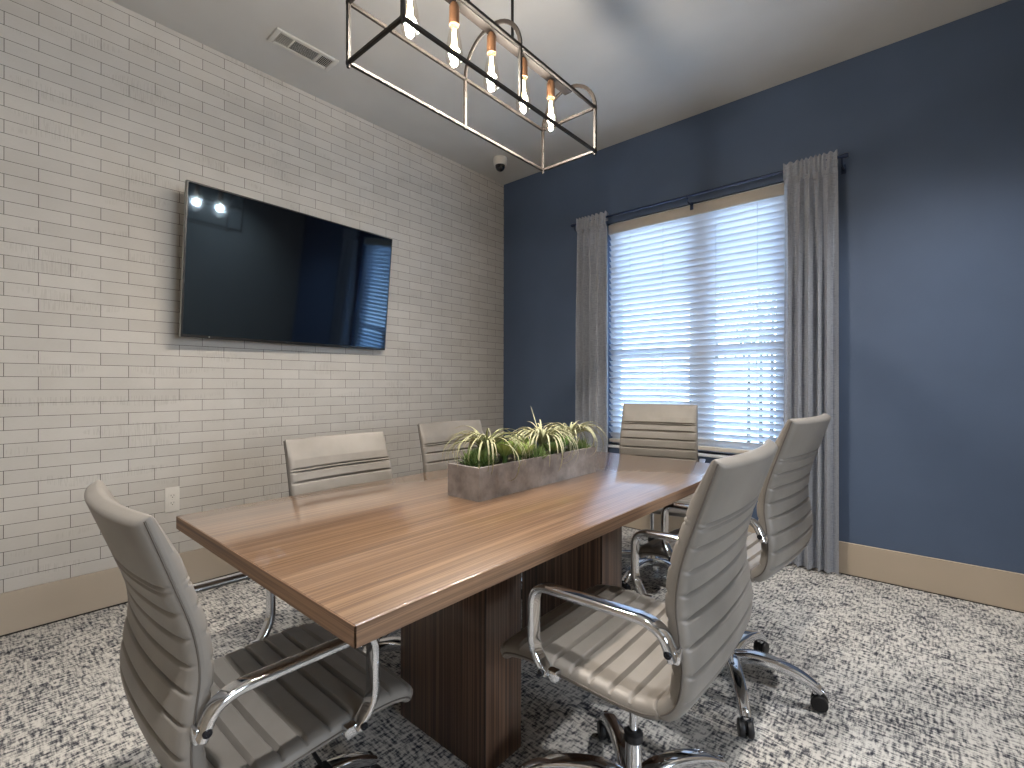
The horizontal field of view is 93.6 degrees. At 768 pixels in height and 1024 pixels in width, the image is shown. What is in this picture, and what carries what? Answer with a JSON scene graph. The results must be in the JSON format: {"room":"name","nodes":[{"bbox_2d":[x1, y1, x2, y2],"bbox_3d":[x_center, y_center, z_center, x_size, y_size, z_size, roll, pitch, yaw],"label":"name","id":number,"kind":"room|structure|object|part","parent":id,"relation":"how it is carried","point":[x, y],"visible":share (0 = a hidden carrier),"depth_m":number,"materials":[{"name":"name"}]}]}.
{"room":"conference room","nodes":[
{"label":"conference room","id":0,"kind":"room"},
{"bbox_2d":[0,0,503,592],"bbox_3d":[-1.566,-0.404,3.060,0.150,3.050,4.650,0,0,41],"label":"wall","id":1,"kind":"structure","parent":0,"point":[107,110],"depth_m":2.58,"materials":[{"name":"brick"}]},
{"bbox_2d":[0,548,239,636],"bbox_3d":[-1.511,1.026,3.000,0.017,0.190,4.335,0,0,41],"label":"baseboard","id":2,"kind":"structure","parent":1,"relation":"attached to","point":[23,609],"depth_m":2.31,"materials":[{"name":"beige paint"}]},
{"bbox_2d":[165,486,179,512],"bbox_3d":[-1.850,0.628,2.616,0.009,0.134,0.068,0,0,41],"label":"wall outlet","id":3,"kind":"object","parent":1,"relation":"attached to","point":[172,494],"visible":1,"depth_m":2.61,"materials":[{"name":"white plastic"}]},
{"bbox_2d":[169,500,175,505],"bbox_3d":[-1.848,0.648,2.615,0.004,0.029,0.034,0,0,41],"label":"receptacle","id":4,"kind":"object","parent":3,"relation":"attached to","point":[171,502],"depth_m":2.61,"materials":[{"name":"white plastic"}]},
{"bbox_2d":[169,493,175,498],"bbox_3d":[-1.848,0.608,2.615,0.004,0.029,0.034,0,0,41],"label":"receptacle","id":5,"kind":"object","parent":3,"relation":"attached to","point":[171,495],"depth_m":2.61,"materials":[{"name":"white plastic"}]},
{"bbox_2d":[179,180,392,349],"bbox_3d":[-1.337,-0.654,3.041,0.220,0.810,1.306,0,0,41],"label":"television","id":6,"kind":"object","parent":1,"relation":"attached to","point":[253,270],"visible":1,"depth_m":2.88,"materials":[{"name":"black glass"}]},
{"bbox_3d":[-1.321,-0.654,3.028,0.112,0.809,1.302,0,0,38],"label":"casing","id":7,"kind":"part","parent":6,"relation":"part of","materials":[{"name":"silver metal"}]},
{"bbox_2d":[0,526,1023,767],"bbox_3d":[-0.087,1.184,1.770,4.080,0.120,4.650,0,0,41],"label":"floor","id":8,"kind":"structure","parent":0,"point":[910,678],"depth_m":1.73,"materials":[{"name":"grey carpet"}]},
{"bbox_2d":[84,480,412,767],"bbox_3d":[-0.586,0.669,1.135,0.632,0.909,0.612,0,0,-43],"label":"chair","id":9,"kind":"object","parent":8,"relation":"on","point":[273,701],"visible":1,"depth_m":0.94,"materials":[{"name":"beige leather"}]},
{"bbox_3d":[-0.735,0.476,0.949,0.480,0.525,0.150,0,0,41],"label":"backrest","id":10,"kind":"part","parent":9,"relation":"part of","materials":[{"name":"grey leather"}]},
{"bbox_3d":[-0.801,0.634,1.262,0.047,0.224,0.344,0,0,41],"label":"armrest","id":11,"kind":"part","parent":9,"relation":"part of","materials":[{"name":"silver metal"}]},
{"bbox_3d":[-0.415,0.635,0.927,0.047,0.224,0.344,0,0,41],"label":"armrest","id":12,"kind":"part","parent":9,"relation":"part of","materials":[{"name":"silver metal"}]},
{"bbox_3d":[-0.549,0.741,1.163,0.480,0.068,0.445,0,0,41],"label":"seat","id":13,"kind":"part","parent":9,"relation":"part of","materials":[{"name":"grey leather"}]},
{"bbox_3d":[-0.446,0.795,1.049,0.185,0.032,0.028,0,0,41],"label":"height lever","id":14,"kind":"part","parent":9,"relation":"part of","materials":[{"name":"black plastic"}]},
{"bbox_3d":[-0.482,1.028,1.249,0.054,0.088,0.295,0,0,39],"label":"leg","id":15,"kind":"part","parent":9,"relation":"part of","materials":[{"name":"silver metal"}]},
{"bbox_2d":[283,431,400,656],"bbox_3d":[-0.556,0.671,1.895,0.597,0.904,0.616,0,0,44],"label":"chair","id":16,"kind":"object","parent":8,"relation":"on","point":[317,463],"visible":0.21,"depth_m":1.99,"materials":[{"name":"beige leather"}]},
{"bbox_3d":[-0.721,0.481,2.033,0.150,0.525,0.480,0,0,41],"label":"backrest","id":17,"kind":"part","parent":16,"relation":"part of","materials":[{"name":"grey leather"}]},
{"bbox_3d":[-0.389,1.028,1.848,0.295,0.088,0.054,0,0,11],"label":"leg","id":18,"kind":"part","parent":16,"relation":"part of","materials":[{"name":"silver metal"}]},
{"bbox_3d":[-0.468,1.028,2.016,0.054,0.088,0.295,0,0,29],"label":"leg","id":19,"kind":"part","parent":16,"relation":"part of","materials":[{"name":"silver metal"}]},
{"bbox_2d":[176,451,709,767],"bbox_3d":[0.038,0.752,1.803,0.949,0.745,1.957,0,0,41],"label":"conference table","id":20,"kind":"object","parent":8,"relation":"on","point":[365,562],"visible":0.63,"depth_m":1.39,"materials":[{"name":"brown wood"}]},
{"bbox_2d":[448,446,595,501],"bbox_3d":[0.071,0.325,1.857,0.150,0.108,0.712,0,0,41],"label":"planter box","id":21,"kind":"object","parent":20,"relation":"on","point":[476,484],"visible":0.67,"depth_m":1.68,"materials":[{"name":"grey concrete"}]},
{"bbox_2d":[457,445,502,466],"bbox_3d":[-0.112,0.249,1.651,0.152,0.084,0.160,0,0,-26],"label":"spiky succulent","id":22,"kind":"object","parent":21,"relation":"on","point":[473,456],"visible":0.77,"depth_m":1.62,"materials":[{"name":"green plant"}]},
{"bbox_2d":[442,426,531,480],"bbox_3d":[-0.084,0.238,1.685,0.312,0.184,0.309,0,0,10],"label":"air plant","id":23,"kind":"object","parent":21,"relation":"on","point":[482,440],"visible":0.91,"depth_m":1.65,"materials":[{"name":"green plant"}]},
{"bbox_2d":[493,439,518,462],"bbox_3d":[-0.027,0.245,1.691,0.100,0.103,0.100,0,0,41],"label":"succulent","id":24,"kind":"object","parent":21,"relation":"on","point":[506,450],"visible":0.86,"depth_m":1.67,"materials":[{"name":"green plant"}]},
{"bbox_2d":[511,441,534,459],"bbox_3d":[0.027,0.260,1.764,0.112,0.093,0.126,0,0,22],"label":"succulent","id":25,"kind":"object","parent":21,"relation":"on","point":[531,447],"visible":0.48,"depth_m":1.74,"materials":[{"name":"green plant"}]},
{"bbox_2d":[516,437,535,457],"bbox_3d":[0.043,0.252,1.868,0.099,0.099,0.096,0,0,4],"label":"succulent","id":26,"kind":"object","parent":21,"relation":"on","point":[527,439],"visible":0.1,"depth_m":1.85,"materials":[{"name":"green plant"}]},
{"bbox_2d":[523,444,548,458],"bbox_3d":[0.090,0.259,1.819,0.126,0.068,0.124,0,0,41],"label":"spiky succulent","id":27,"kind":"object","parent":21,"relation":"on","point":[537,452],"visible":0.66,"depth_m":1.80,"materials":[{"name":"green plant"}]},
{"bbox_2d":[511,408,586,471],"bbox_3d":[0.113,0.209,1.900,0.328,0.238,0.306,0,0,41],"label":"air plant","id":28,"kind":"object","parent":21,"relation":"on","point":[541,436],"visible":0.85,"depth_m":1.86,"materials":[{"name":"green plant"}]},
{"bbox_2d":[543,441,564,453],"bbox_3d":[0.158,0.268,1.891,0.103,0.083,0.092,0,0,41],"label":"succulent","id":29,"kind":"object","parent":21,"relation":"on","point":[553,447],"visible":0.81,"depth_m":1.87,"materials":[{"name":"green plant"}]},
{"bbox_2d":[553,434,573,451],"bbox_3d":[0.207,0.252,1.963,0.087,0.096,0.082,0,0,41],"label":"succulent","id":30,"kind":"object","parent":21,"relation":"on","point":[562,438],"visible":0.34,"depth_m":1.94,"materials":[{"name":"green plant"}]},
{"bbox_2d":[542,420,606,453],"bbox_3d":[0.244,0.230,2.059,0.325,0.140,0.304,0,0,41],"label":"air plant","id":31,"kind":"object","parent":21,"relation":"on","point":[580,428],"visible":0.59,"depth_m":2.04,"materials":[{"name":"green plant"}]},
{"bbox_2d":[566,437,594,449],"bbox_3d":[0.285,0.261,2.071,0.130,0.071,0.125,0,0,41],"label":"spiky succulent","id":32,"kind":"object","parent":21,"relation":"on","point":[583,443],"visible":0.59,"depth_m":2.05,"materials":[{"name":"green plant"}]},
{"bbox_2d":[417,420,521,598],"bbox_3d":[-0.169,0.674,2.684,0.598,0.899,0.622,0,0,-43],"label":"chair","id":33,"kind":"object","parent":8,"relation":"on","point":[432,436],"visible":0.11,"depth_m":2.77,"materials":[{"name":"beige leather"}]},
{"bbox_3d":[-0.344,0.486,2.843,0.480,0.525,0.150,0,0,-43],"label":"backrest","id":34,"kind":"part","parent":33,"relation":"part of","materials":[{"name":"grey leather"}]},
{"bbox_2d":[500,439,777,767],"bbox_3d":[0.307,0.633,1.215,0.633,0.984,0.620,0,0,40],"label":"chair","id":35,"kind":"object","parent":8,"relation":"on","point":[642,655],"visible":1,"depth_m":1.06,"materials":[{"name":"beige leather"}]},
{"bbox_3d":[0.159,1.029,1.274,0.295,0.088,0.054,0,0,15],"label":"leg","id":36,"kind":"part","parent":35,"relation":"part of","materials":[{"name":"silver metal"}]},
{"bbox_3d":[0.275,0.667,1.264,0.445,0.068,0.480,0,0,40],"label":"seat","id":37,"kind":"part","parent":35,"relation":"part of","materials":[{"name":"grey leather"}]},
{"bbox_3d":[0.181,0.561,1.010,0.344,0.224,0.047,0,0,40],"label":"armrest","id":38,"kind":"part","parent":35,"relation":"part of","materials":[{"name":"silver metal"}]},
{"bbox_3d":[0.303,1.029,1.391,0.054,0.088,0.295,0,0,-3],"label":"leg","id":39,"kind":"part","parent":35,"relation":"part of","materials":[{"name":"silver metal"}]},
{"bbox_3d":[0.312,0.865,1.233,0.021,0.280,0.021,0,0,40],"label":"gas rod","id":40,"kind":"part","parent":35,"relation":"part of","materials":[{"name":"silver metal"}]},
{"bbox_3d":[0.459,1.030,1.290,0.295,0.088,0.054,0,0,-21],"label":"leg","id":41,"kind":"part","parent":35,"relation":"part of","materials":[{"name":"silver metal"}]},
{"bbox_3d":[0.508,0.561,1.403,0.344,0.224,0.047,0,0,40],"label":"armrest","id":42,"kind":"part","parent":35,"relation":"part of","materials":[{"name":"silver metal"}]},
{"bbox_3d":[0.493,0.404,1.082,0.150,0.525,0.480,0,0,40],"label":"backrest","id":43,"kind":"part","parent":35,"relation":"part of","materials":[{"name":"grey leather"}]},
{"bbox_2d":[619,404,705,589],"bbox_3d":[0.796,0.626,2.795,0.598,0.998,0.617,0,0,25],"label":"chair","id":44,"kind":"object","parent":8,"relation":"on","point":[667,431],"visible":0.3,"depth_m":2.95,"materials":[{"name":"beige leather"}]},
{"bbox_3d":[0.671,1.029,2.856,0.295,0.088,0.054,0,0,27],"label":"leg","id":45,"kind":"part","parent":44,"relation":"part of","materials":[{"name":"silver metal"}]},
{"bbox_3d":[0.700,1.030,2.672,0.295,0.088,0.054,0,0,-45],"label":"leg","id":46,"kind":"part","parent":44,"relation":"part of","materials":[{"name":"silver metal"}]},
{"bbox_3d":[0.812,0.851,2.784,0.021,0.280,0.021,0,0,25],"label":"gas rod","id":47,"kind":"part","parent":44,"relation":"part of","materials":[{"name":"silver metal"}]},
{"bbox_3d":[0.913,0.390,2.997,0.480,0.525,0.150,0,0,25],"label":"backrest","id":48,"kind":"part","parent":44,"relation":"part of","materials":[{"name":"grey leather"}]},
{"bbox_3d":[0.884,1.030,2.643,0.054,0.088,0.295,0,0,-27],"label":"leg","id":49,"kind":"part","parent":44,"relation":"part of","materials":[{"name":"silver metal"}]},
{"bbox_3d":[0.792,0.654,2.740,0.480,0.068,0.445,0,0,25],"label":"seat","id":50,"kind":"part","parent":44,"relation":"part of","materials":[{"name":"grey leather"}]},
{"bbox_2d":[639,413,830,738],"bbox_3d":[0.836,0.616,1.827,0.608,1.018,0.624,0,0,-45],"label":"chair","id":51,"kind":"object","parent":8,"relation":"on","point":[783,528],"visible":0.58,"depth_m":1.60,"materials":[{"name":"beige leather"}]},
{"bbox_3d":[0.784,0.634,1.852,0.480,0.068,0.445,0,0,-45],"label":"seat","id":52,"kind":"part","parent":51,"relation":"part of","materials":[{"name":"grey leather"}]},
{"bbox_3d":[0.666,0.527,1.608,0.047,0.224,0.344,0,0,-45],"label":"armrest","id":53,"kind":"part","parent":51,"relation":"part of","materials":[{"name":"silver metal"}]},
{"bbox_3d":[0.779,1.030,1.665,0.054,0.088,0.295,0,0,14],"label":"leg","id":54,"kind":"part","parent":51,"relation":"part of","materials":[{"name":"silver metal"}]},
{"bbox_3d":[0.938,1.030,1.920,0.295,0.088,0.054,0,0,-40],"label":"leg","id":55,"kind":"part","parent":51,"relation":"part of","materials":[{"name":"silver metal"}]},
{"bbox_3d":[0.951,1.030,1.734,0.295,0.088,0.054,0,0,32],"label":"leg","id":56,"kind":"part","parent":51,"relation":"part of","materials":[{"name":"silver metal"}]},
{"bbox_3d":[0.985,0.370,1.651,0.480,0.525,0.150,0,0,-45],"label":"backrest","id":57,"kind":"part","parent":51,"relation":"part of","materials":[{"name":"grey leather"}]},
{"bbox_2d":[110,0,1009,184],"bbox_3d":[-0.082,-1.983,1.769,4.080,0.127,4.650,0,0,41],"label":"ceiling","id":58,"kind":"structure","parent":0,"point":[648,65],"depth_m":2.78,"materials":[{"name":"white paint"}]},
{"bbox_2d":[267,27,338,71],"bbox_3d":[-1.199,-1.923,2.773,0.136,0.012,0.360,0,0,41],"label":"ceiling vent","id":59,"kind":"object","parent":58,"relation":"in","point":[279,37],"visible":1,"depth_m":2.76,"materials":[{"name":"white metal"}]},
{"bbox_2d":[346,0,596,173],"bbox_3d":[-0.074,-1.442,1.736,0.289,0.968,0.984,0,0,41],"label":"pendant light","id":60,"kind":"object","parent":58,"relation":"hanging from","point":[526,58],"visible":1,"depth_m":1.71,"materials":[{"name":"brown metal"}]},
{"bbox_2d":[407,0,412,20],"bbox_3d":[-0.311,-1.164,1.465,0.058,0.219,0.058,0,0,41],"label":"socket","id":61,"kind":"object","parent":60,"relation":"attached to","point":[409,1],"depth_m":1.46,"materials":[{"name":"glass"}]},
{"bbox_2d":[449,1,458,51],"bbox_3d":[-0.193,-1.164,1.601,0.058,0.219,0.058,0,0,41],"label":"socket","id":62,"kind":"object","parent":60,"relation":"attached to","point":[454,5],"depth_m":1.59,"materials":[{"name":"white glass"}]},
{"bbox_2d":[487,31,495,77],"bbox_3d":[-0.074,-1.163,1.736,0.058,0.219,0.058,0,0,41],"label":"socket","id":63,"kind":"object","parent":60,"relation":"attached to","point":[491,37],"depth_m":1.73,"materials":[{"name":"orange metal"}]},
{"bbox_3d":[0.002,-1.594,1.823,0.011,0.623,0.010,0,0,41],"label":"stem","id":64,"kind":"part","parent":60,"relation":"part of","materials":[{"name":"brown metal"}]},
{"bbox_2d":[522,57,527,97],"bbox_3d":[0.044,-1.163,1.872,0.058,0.219,0.058,0,0,41],"label":"socket","id":65,"kind":"object","parent":60,"relation":"attached to","point":[524,59],"depth_m":1.86,"materials":[{"name":"orange metal"}]},
{"bbox_2d":[547,79,554,116],"bbox_3d":[0.162,-1.163,2.008,0.058,0.219,0.058,0,0,41],"label":"socket","id":66,"kind":"object","parent":60,"relation":"attached to","point":[550,82],"depth_m":2.00,"materials":[{"name":"orange metal"}]},
{"bbox_2d":[493,155,506,171],"bbox_3d":[-0.101,-1.870,4.099,0.116,0.114,0.116,0,0,41],"label":"dome camera","id":67,"kind":"object","parent":58,"relation":"attached to","point":[499,161],"visible":1,"depth_m":4.06,"materials":[{"name":"white plastic"}]},
{"bbox_2d":[503,0,1023,573],"bbox_3d":[1.393,-0.399,3.466,3.780,3.050,0.150,0,0,41],"label":"wall","id":68,"kind":"structure","parent":0,"point":[930,123],"depth_m":2.71,"materials":[{"name":"blue paint"}]},
{"bbox_2d":[608,195,784,457],"bbox_3d":[1.296,-0.394,3.526,1.345,1.810,0.157,0,0,41],"label":"window","id":69,"kind":"structure","parent":68,"relation":"in","point":[613,445],"depth_m":3.46,"materials":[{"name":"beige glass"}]},
{"bbox_3d":[1.104,0.095,3.744,0.620,0.690,0.024,0,0,41],"label":"sash","id":70,"kind":"part","parent":69,"relation":"part of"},
{"bbox_3d":[1.119,-0.737,3.759,0.620,1.035,0.024,0,0,41],"label":"sash","id":71,"kind":"part","parent":69,"relation":"part of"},
{"bbox_3d":[1.278,0.501,3.508,1.345,0.020,0.107,0,0,41],"label":"sill","id":72,"kind":"part","parent":69,"relation":"part of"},
{"bbox_2d":[608,182,784,453],"bbox_3d":[1.281,-0.414,3.508,1.275,1.769,0.059,0,0,41],"label":"window blind","id":73,"kind":"object","parent":69,"relation":"attached to","point":[738,248],"visible":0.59,"depth_m":3.42,"materials":[{"name":"white plastic"}]},
{"bbox_3d":[1.281,0.457,3.510,1.269,0.027,0.046,0,0,41],"label":"rail","id":74,"kind":"part","parent":73,"relation":"part of","materials":[{"name":"white plastic"}]},
{"bbox_3d":[1.438,-0.394,3.373,0.002,1.700,0.050,0,0,41],"label":"ladder cord","id":75,"kind":"part","parent":73,"relation":"part of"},
{"bbox_3d":[1.600,0.096,3.312,0.455,0.690,0.024,0,0,41],"label":"sash","id":76,"kind":"part","parent":69,"relation":"part of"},
{"bbox_3d":[1.614,-0.736,3.327,0.455,1.035,0.024,0,0,41],"label":"sash","id":77,"kind":"part","parent":69,"relation":"part of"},
{"bbox_2d":[571,152,848,231],"bbox_3d":[1.245,-1.296,3.431,1.922,0.090,0.100,0,0,41],"label":"curtain rod","id":78,"kind":"object","parent":68,"relation":"attached to","point":[845,155],"visible":0.83,"depth_m":3.28,"materials":[{"name":"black metal"}]},
{"bbox_2d":[575,211,607,451],"bbox_3d":[0.662,-0.127,3.906,0.290,2.486,0.109,0,0,41],"label":"curtain","id":79,"kind":"object","parent":78,"relation":"hanging from","point":[591,391],"visible":0.85,"depth_m":3.90,"materials":[{"name":"grey fabric"}]},
{"bbox_2d":[783,149,838,574],"bbox_3d":[1.804,-0.124,2.908,0.301,2.486,0.100,0,0,41],"label":"curtain","id":80,"kind":"object","parent":78,"relation":"hanging from","point":[811,292],"visible":0.88,"depth_m":2.89,"materials":[{"name":"grey fabric"}]},
{"bbox_2d":[623,514,1023,612],"bbox_3d":[1.336,1.031,3.404,3.780,0.190,0.016,0,0,41],"label":"baseboard","id":81,"kind":"structure","parent":68,"relation":"attached to","point":[1002,589],"depth_m":2.60,"materials":[{"name":"beige paint"}]},
{"label":"outside","id":82,"kind":"structure","parent":0,"visible":0},
{"bbox_2d":[622,409,775,442],"bbox_3d":[9.403,1.412,12.501,32.000,0.150,23.700,0,0,41],"label":"ground","id":83,"kind":"structure","parent":82,"point":[622,409],"depth_m":14.70,"materials":[{"name":"white"}]},
{"bbox_2d":[687,287,774,442],"bbox_3d":[2.447,-0.271,4.949,1.807,3.196,1.179,0,0,30],"label":"tree","id":84,"kind":"object","parent":83,"relation":"on","point":[767,287],"visible":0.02,"depth_m":4.95,"materials":[{"name":"white"}]},
{"bbox_3d":[2.448,0.027,4.967,0.048,2.600,0.048,0,0,-26],"label":"stem","id":85,"kind":"part","parent":84,"relation":"part of","materials":[{"name":"white"}]},
{"bbox_3d":[2.574,0.027,4.967,0.054,2.601,0.103,0,0,12],"label":"stem","id":86,"kind":"part","parent":84,"relation":"part of","materials":[{"name":"white"}]},
{"bbox_3d":[2.583,0.028,4.781,0.048,2.600,0.057,0,0,-26],"label":"stem","id":87,"kind":"part","parent":84,"relation":"part of","materials":[{"name":"white"}]}
]}

